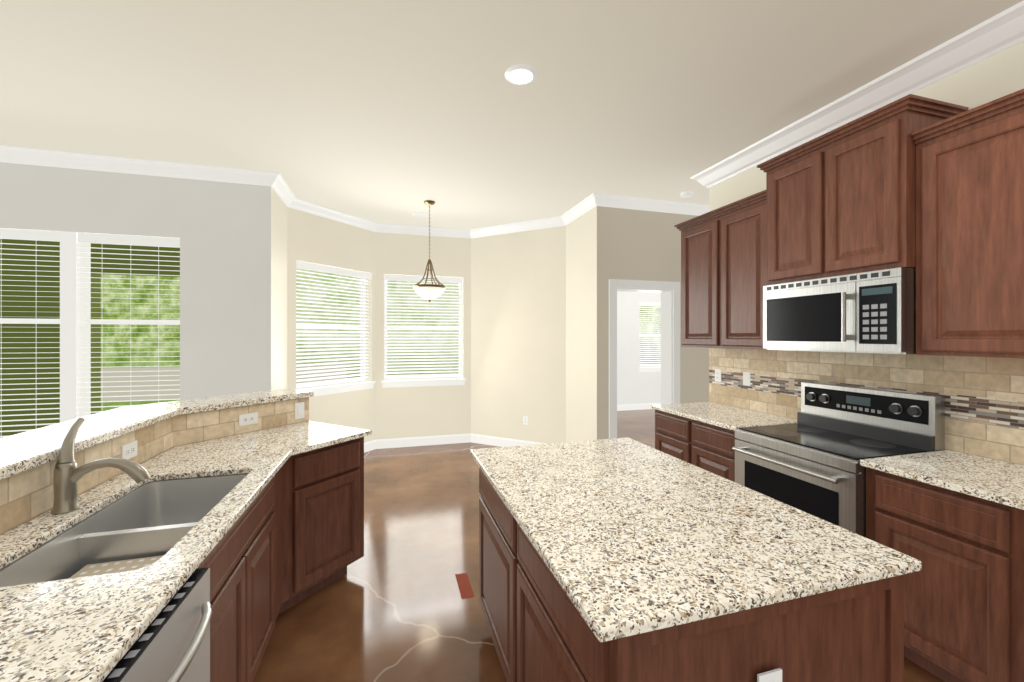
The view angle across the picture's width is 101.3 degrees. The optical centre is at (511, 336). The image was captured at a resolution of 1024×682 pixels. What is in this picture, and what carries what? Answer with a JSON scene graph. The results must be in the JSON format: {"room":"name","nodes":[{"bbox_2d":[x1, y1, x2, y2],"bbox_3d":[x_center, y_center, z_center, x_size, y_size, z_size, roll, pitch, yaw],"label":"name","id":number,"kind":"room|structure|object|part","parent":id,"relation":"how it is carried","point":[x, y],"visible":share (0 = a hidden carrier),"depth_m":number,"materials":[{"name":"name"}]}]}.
{"room":"kitchen","nodes":[
{"label":"kitchen","id":0,"kind":"room"},
{"bbox_2d":[0,162,708,443],"bbox_3d":[-2.305,-0.005,4.709,12.200,3.050,2.070,0,0,-16],"label":"wall","id":1,"kind":"structure","parent":0,"point":[535,326],"depth_m":4.79,"materials":[{"name":"grey paint"}]},
{"bbox_2d":[0,231,179,422],"bbox_3d":[-3.787,0.062,3.609,1.710,1.905,0.215,0,0,-16],"label":"window","id":2,"kind":"structure","parent":1,"relation":"in","point":[69,320],"depth_m":3.56,"materials":[{"name":"white wood"}]},
{"bbox_2d":[0,228,179,436],"bbox_3d":[-3.778,0.013,3.579,1.632,1.802,0.064,0,0,-16],"label":"window blinds","id":3,"kind":"object","parent":2,"relation":"attached to","point":[39,235],"visible":0.6,"depth_m":3.61,"materials":[{"name":"white plastic"}]},
{"bbox_2d":[296,278,375,396],"bbox_3d":[-2.213,-0.085,5.210,0.215,1.550,1.160,0,0,29],"label":"window","id":4,"kind":"structure","parent":1,"relation":"in","point":[331,389],"depth_m":5.38,"materials":[{"name":"white wood"}]},
{"bbox_2d":[296,260,370,388],"bbox_3d":[-2.186,-0.135,5.195,0.064,1.447,1.082,0,0,29],"label":"blinds","id":5,"kind":"object","parent":4,"relation":"attached to","point":[326,269],"visible":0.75,"depth_m":5.14,"materials":[{"name":"white plastic"}]},
{"bbox_2d":[381,280,465,387],"bbox_3d":[-1.245,-0.085,5.962,1.160,1.550,0.215,0,0,-16],"label":"window","id":6,"kind":"structure","parent":1,"relation":"in","point":[422,382],"depth_m":5.90,"materials":[{"name":"white wood"}]},
{"bbox_2d":[384,274,462,379],"bbox_3d":[-1.236,-0.135,5.932,1.082,1.447,0.064,0,0,-16],"label":"blinds","id":7,"kind":"object","parent":6,"relation":"attached to","point":[388,277],"visible":0.83,"depth_m":5.91,"materials":[{"name":"white plastic"}]},
{"bbox_2d":[523,416,527,424],"bbox_3d":[0.180,1.120,5.645,0.070,0.114,0.009,0,0,29],"label":"outlet","id":8,"kind":"object","parent":1,"relation":"attached to","point":[525,420],"depth_m":5.64,"materials":[{"name":"white plastic"}]},
{"bbox_2d":[609,279,679,438],"bbox_3d":[1.473,0.443,4.823,0.910,2.155,0.218,0,0,-16],"label":"door frame","id":9,"kind":"structure","parent":1,"relation":"attached to","point":[670,340],"depth_m":4.83,"materials":[{"name":"white wood"}]},
{"bbox_2d":[0,0,1022,229],"bbox_3d":[0.093,-1.555,2.370,15.900,0.050,11.300,0,0,-16],"label":"ceiling","id":10,"kind":"structure","parent":0,"point":[399,112],"depth_m":2.56,"materials":[{"name":"paint"}]},
{"bbox_2d":[412,212,428,216],"bbox_3d":[-1.134,-1.524,5.231,0.200,0.010,0.150,0,0,-16],"label":"ceiling vent","id":11,"kind":"object","parent":10,"relation":"in","point":[421,214],"visible":0.96,"depth_m":5.21,"materials":[{"name":"white"}]},
{"bbox_2d":[413,200,445,303],"bbox_3d":[-0.934,-0.954,4.758,0.366,1.151,0.366,0,0,-16],"label":"pendant light","id":12,"kind":"object","parent":10,"relation":"hanging from","point":[430,291],"visible":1,"depth_m":4.69,"materials":[{"name":"white glass"}]},
{"bbox_3d":[-0.934,-0.490,4.758,0.332,0.128,0.332,0,0,-16],"label":"lamp shade","id":13,"kind":"part","parent":12,"relation":"part of","materials":[{"name":"white glass"}]},
{"bbox_2d":[505,64,537,84],"bbox_3d":[0.053,-1.524,2.452,0.194,0.012,0.194,0,0,-16],"label":"recessed light","id":14,"kind":"object","parent":10,"relation":"in","point":[511,69],"depth_m":2.44,"materials":[{"name":"white plastic"}]},
{"bbox_3d":[0.053,-1.520,2.452,0.138,0.001,0.138,0,0,-16],"label":"recessed ceiling light lens","id":15,"kind":"part","parent":14,"relation":"part of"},
{"bbox_2d":[680,191,692,197],"bbox_3d":[1.858,-1.511,4.466,0.132,0.038,0.132,0,0,-16],"label":"smoke detector","id":16,"kind":"object","parent":10,"relation":"attached to","point":[687,194],"visible":1,"depth_m":4.43,"materials":[{"name":"white plastic"}]},
{"bbox_2d":[253,409,944,681],"bbox_3d":[0.093,1.544,2.370,15.900,0.052,11.300,0,0,-16],"label":"floor","id":17,"kind":"structure","parent":0,"point":[391,605],"depth_m":2.46,"materials":[{"name":"concrete"}]},
{"bbox_2d":[136,401,308,452],"bbox_3d":[-1.747,0.975,2.701,0.723,1.090,0.682,0,0,-16],"label":"backsplash","id":18,"kind":"structure","parent":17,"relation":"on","point":[286,430],"depth_m":2.46,"materials":[{"name":"beige tile"}]},
{"bbox_2d":[0,389,313,644],"bbox_3d":[-1.281,0.411,0.854,0.926,0.037,4.754,0,0,-16],"label":"countertop","id":19,"kind":"structure","parent":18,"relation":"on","point":[49,542],"depth_m":1.53,"materials":[{"name":"beige stone"}]},
{"bbox_2d":[44,417,155,492],"bbox_3d":[-1.465,0.451,1.525,0.280,0.309,0.137,0,0,-16],"label":"faucet","id":20,"kind":"object","parent":19,"relation":"on","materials":[{"name":"silver metal"}]},
{"bbox_2d":[0,421,371,681],"bbox_3d":[-0.906,0.627,0.847,1.045,0.043,4.531,0,0,-16],"label":"base cabinet","id":21,"kind":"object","parent":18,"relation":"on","point":[206,608],"depth_m":1.44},
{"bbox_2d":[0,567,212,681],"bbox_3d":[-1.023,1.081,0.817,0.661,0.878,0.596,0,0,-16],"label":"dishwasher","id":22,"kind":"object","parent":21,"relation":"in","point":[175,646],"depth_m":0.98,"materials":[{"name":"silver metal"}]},
{"bbox_2d":[348,497,363,564],"bbox_3d":[-1.092,1.078,2.481,0.388,0.885,0.388,0,0,-16],"label":"base cabinet","id":23,"kind":"object","parent":17,"relation":"on","point":[358,545],"depth_m":2.67,"materials":[{"name":"brown wood"}]},
{"bbox_2d":[655,410,686,461],"bbox_3d":[1.621,1.078,3.605,0.613,0.886,0.481,0,0,-16],"label":"base cabinet","id":24,"kind":"object","parent":17,"relation":"on","point":[670,430],"depth_m":3.51,"materials":[{"name":"brown wood"}]},
{"bbox_2d":[479,469,903,681],"bbox_3d":[0.443,1.078,1.697,0.898,0.886,1.405,0,0,-16],"label":"base cabinet","id":25,"kind":"object","parent":17,"relation":"on","point":[855,635],"depth_m":1.11,"materials":[{"name":"brown wood"}]},
{"bbox_2d":[470,437,921,648],"bbox_3d":[0.442,0.619,1.703,0.968,0.030,1.463,0,0,-16],"label":"countertop","id":26,"kind":"structure","parent":25,"relation":"on","point":[640,540],"depth_m":1.25,"materials":[{"name":"beige stone"}]},
{"bbox_2d":[757,667,782,681],"bbox_3d":[0.622,0.865,1.012,0.070,0.114,0.009,0,0,-16],"label":"outlet","id":27,"kind":"object","parent":25,"relation":"attached to","point":[764,674],"depth_m":1.01,"materials":[{"name":"white plastic"}]},
{"bbox_2d":[687,418,756,481],"bbox_3d":[1.755,1.078,3.143,0.613,0.886,0.481,0,0,-16],"label":"base cabinet","id":28,"kind":"object","parent":17,"relation":"on","point":[709,448],"depth_m":3.07,"materials":[{"name":"brown wood"}]},
{"bbox_2d":[651,402,797,429],"bbox_3d":[1.677,0.619,3.370,0.640,0.030,0.962,0,0,-16],"label":"countertop","id":29,"kind":"structure","parent":28,"relation":"on","point":[715,414],"depth_m":3.24,"materials":[{"name":"beige stone"}]},
{"bbox_2d":[732,382,944,536],"bbox_3d":[1.877,0.920,2.526,0.721,1.200,0.761,0,0,-16],"label":"range oven","id":30,"kind":"object","parent":17,"relation":"on","point":[809,462],"visible":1,"depth_m":2.41,"materials":[{"name":"silver metal"}]},
{"bbox_2d":[865,466,1010,681],"bbox_3d":[2.113,1.078,1.910,0.613,0.886,0.545,0,0,-16],"label":"base cabinet","id":31,"kind":"object","parent":17,"relation":"on","point":[952,522],"depth_m":1.77,"materials":[{"name":"brown wood"}]},
{"bbox_2d":[860,450,1023,509],"bbox_3d":[2.405,0.619,0.864,0.640,0.030,2.717,0,0,-16],"label":"countertop","id":32,"kind":"structure","parent":31,"relation":"on","point":[992,480],"depth_m":1.88,"materials":[{"name":"beige stone"}]},
{"bbox_2d":[1011,510,1023,681],"bbox_3d":[2.263,1.078,1.394,0.613,0.886,0.530,0,0,-16],"label":"base cabinet","id":33,"kind":"object","parent":17,"relation":"on","point":[1017,516],"depth_m":1.59,"materials":[{"name":"brown wood"}]},
{"bbox_2d":[617,291,660,404],"bbox_3d":[3.539,-0.005,7.354,6.340,3.050,3.490,0,0,-16],"label":"wall","id":34,"kind":"structure","parent":0,"point":[635,385],"depth_m":8.75,"materials":[{"name":"paint"}]},
{"bbox_2d":[0,0,1023,237],"bbox_3d":[-1.255,-1.463,1.093,12.200,0.129,9.200,0,0,-16],"label":"crown molding","id":35,"kind":"structure","parent":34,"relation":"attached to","point":[994,35],"depth_m":3.45,"materials":[{"name":"white wood"}]},
{"bbox_2d":[364,403,660,452],"bbox_3d":[-0.927,1.458,5.882,15.500,0.125,3.586,0,0,-16],"label":"baseboard","id":36,"kind":"structure","parent":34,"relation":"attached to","point":[432,440],"depth_m":5.88,"materials":[{"name":"white wood"}]},
{"bbox_2d":[638,335,660,371],"bbox_3d":[3.088,0.003,8.980,0.970,1.465,0.195,0,0,-16],"label":"window","id":37,"kind":"structure","parent":34,"relation":"in","point":[649,369],"depth_m":8.87,"materials":[{"name":"white"}]},
{"bbox_2d":[640,302,660,366],"bbox_3d":[3.094,-0.047,8.960,0.892,1.362,0.064,0,0,-16],"label":"blinds","id":38,"kind":"object","parent":37,"relation":"attached to","point":[650,325],"visible":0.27,"depth_m":8.91,"materials":[{"name":"white plastic"}]},
{"bbox_2d":[709,42,1023,211],"bbox_3d":[2.812,-0.005,0.859,0.120,3.050,6.460,0,0,-16],"label":"wall","id":39,"kind":"structure","parent":0,"point":[995,77],"depth_m":2.17,"materials":[{"name":"beige paint"}]},
{"bbox_2d":[678,213,713,347],"bbox_3d":[1.757,-0.450,3.644,0.348,1.080,0.481,0,0,-16],"label":"upper cabinet","id":40,"kind":"object","parent":39,"relation":"attached to","point":[697,237],"depth_m":3.60,"materials":[{"name":"brown wood"}]},
{"bbox_2d":[714,193,766,349],"bbox_3d":[1.891,-0.450,3.182,0.348,1.080,0.482,0,0,-16],"label":"upper cabinet","id":41,"kind":"object","parent":39,"relation":"attached to","point":[738,291],"depth_m":3.18,"materials":[{"name":"brown wood"}]},
{"bbox_2d":[762,141,817,288],"bbox_3d":[1.985,-0.754,2.743,0.413,0.803,0.408,0,0,-16],"label":"upper cabinet","id":42,"kind":"object","parent":39,"relation":"attached to","point":[790,196],"depth_m":2.69,"materials":[{"name":"brown wood"}]},
{"bbox_2d":[709,348,1023,464],"bbox_3d":[2.474,0.347,1.794,0.008,0.555,4.465,0,0,-16],"label":"tile backsplash","id":43,"kind":"structure","parent":39,"relation":"attached to","point":[984,406],"depth_m":2.41,"materials":[{"name":"tile"}]},
{"bbox_2d":[715,369,720,381],"bbox_3d":[1.875,0.350,3.825,0.009,0.114,0.070,0,0,-16],"label":"outlet","id":44,"kind":"object","parent":43,"relation":"attached to","point":[717,371],"depth_m":3.82,"materials":[{"name":"white plastic"}]},
{"bbox_2d":[743,372,749,385],"bbox_3d":[1.964,0.350,3.517,0.009,0.114,0.070,0,0,-16],"label":"outlet","id":45,"kind":"object","parent":43,"relation":"attached to","point":[746,378],"depth_m":3.51,"materials":[{"name":"white plastic"}]},
{"bbox_2d":[818,101,961,278],"bbox_3d":[2.098,-0.754,2.352,0.413,0.803,0.407,0,0,-16],"label":"upper cabinet","id":46,"kind":"object","parent":39,"relation":"attached to","point":[866,169],"depth_m":2.24,"materials":[{"name":"brown wood"}]},
{"bbox_2d":[763,267,915,353],"bbox_3d":[2.008,-0.131,2.538,0.479,0.435,0.809,0,0,-16],"label":"microwave","id":47,"kind":"object","parent":46,"relation":"attached to","point":[870,312],"visible":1,"depth_m":2.33,"materials":[{"name":"silver metal"}]},
{"bbox_2d":[914,93,1023,357],"bbox_3d":[2.258,-0.450,1.919,0.348,1.080,0.510,0,0,-16],"label":"upper cabinet","id":48,"kind":"object","parent":39,"relation":"attached to","point":[931,191],"depth_m":1.91,"materials":[{"name":"brown wood"}]},
{"label":"outside","id":49,"kind":"structure","parent":0,"visible":0},
{"bbox_2d":[0,239,346,437],"bbox_3d":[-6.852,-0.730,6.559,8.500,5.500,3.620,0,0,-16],"label":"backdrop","id":50,"kind":"structure","parent":49,"point":[111,304],"depth_m":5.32,"materials":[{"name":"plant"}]},
{"bbox_2d":[296,268,458,377],"bbox_3d":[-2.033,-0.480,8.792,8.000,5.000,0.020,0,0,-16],"label":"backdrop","id":51,"kind":"structure","parent":49,"point":[319,286],"depth_m":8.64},
{"bbox_2d":[640,306,660,363],"bbox_3d":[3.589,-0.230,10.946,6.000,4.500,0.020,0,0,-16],"label":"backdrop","id":52,"kind":"structure","parent":49,"point":[650,339],"depth_m":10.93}
]}

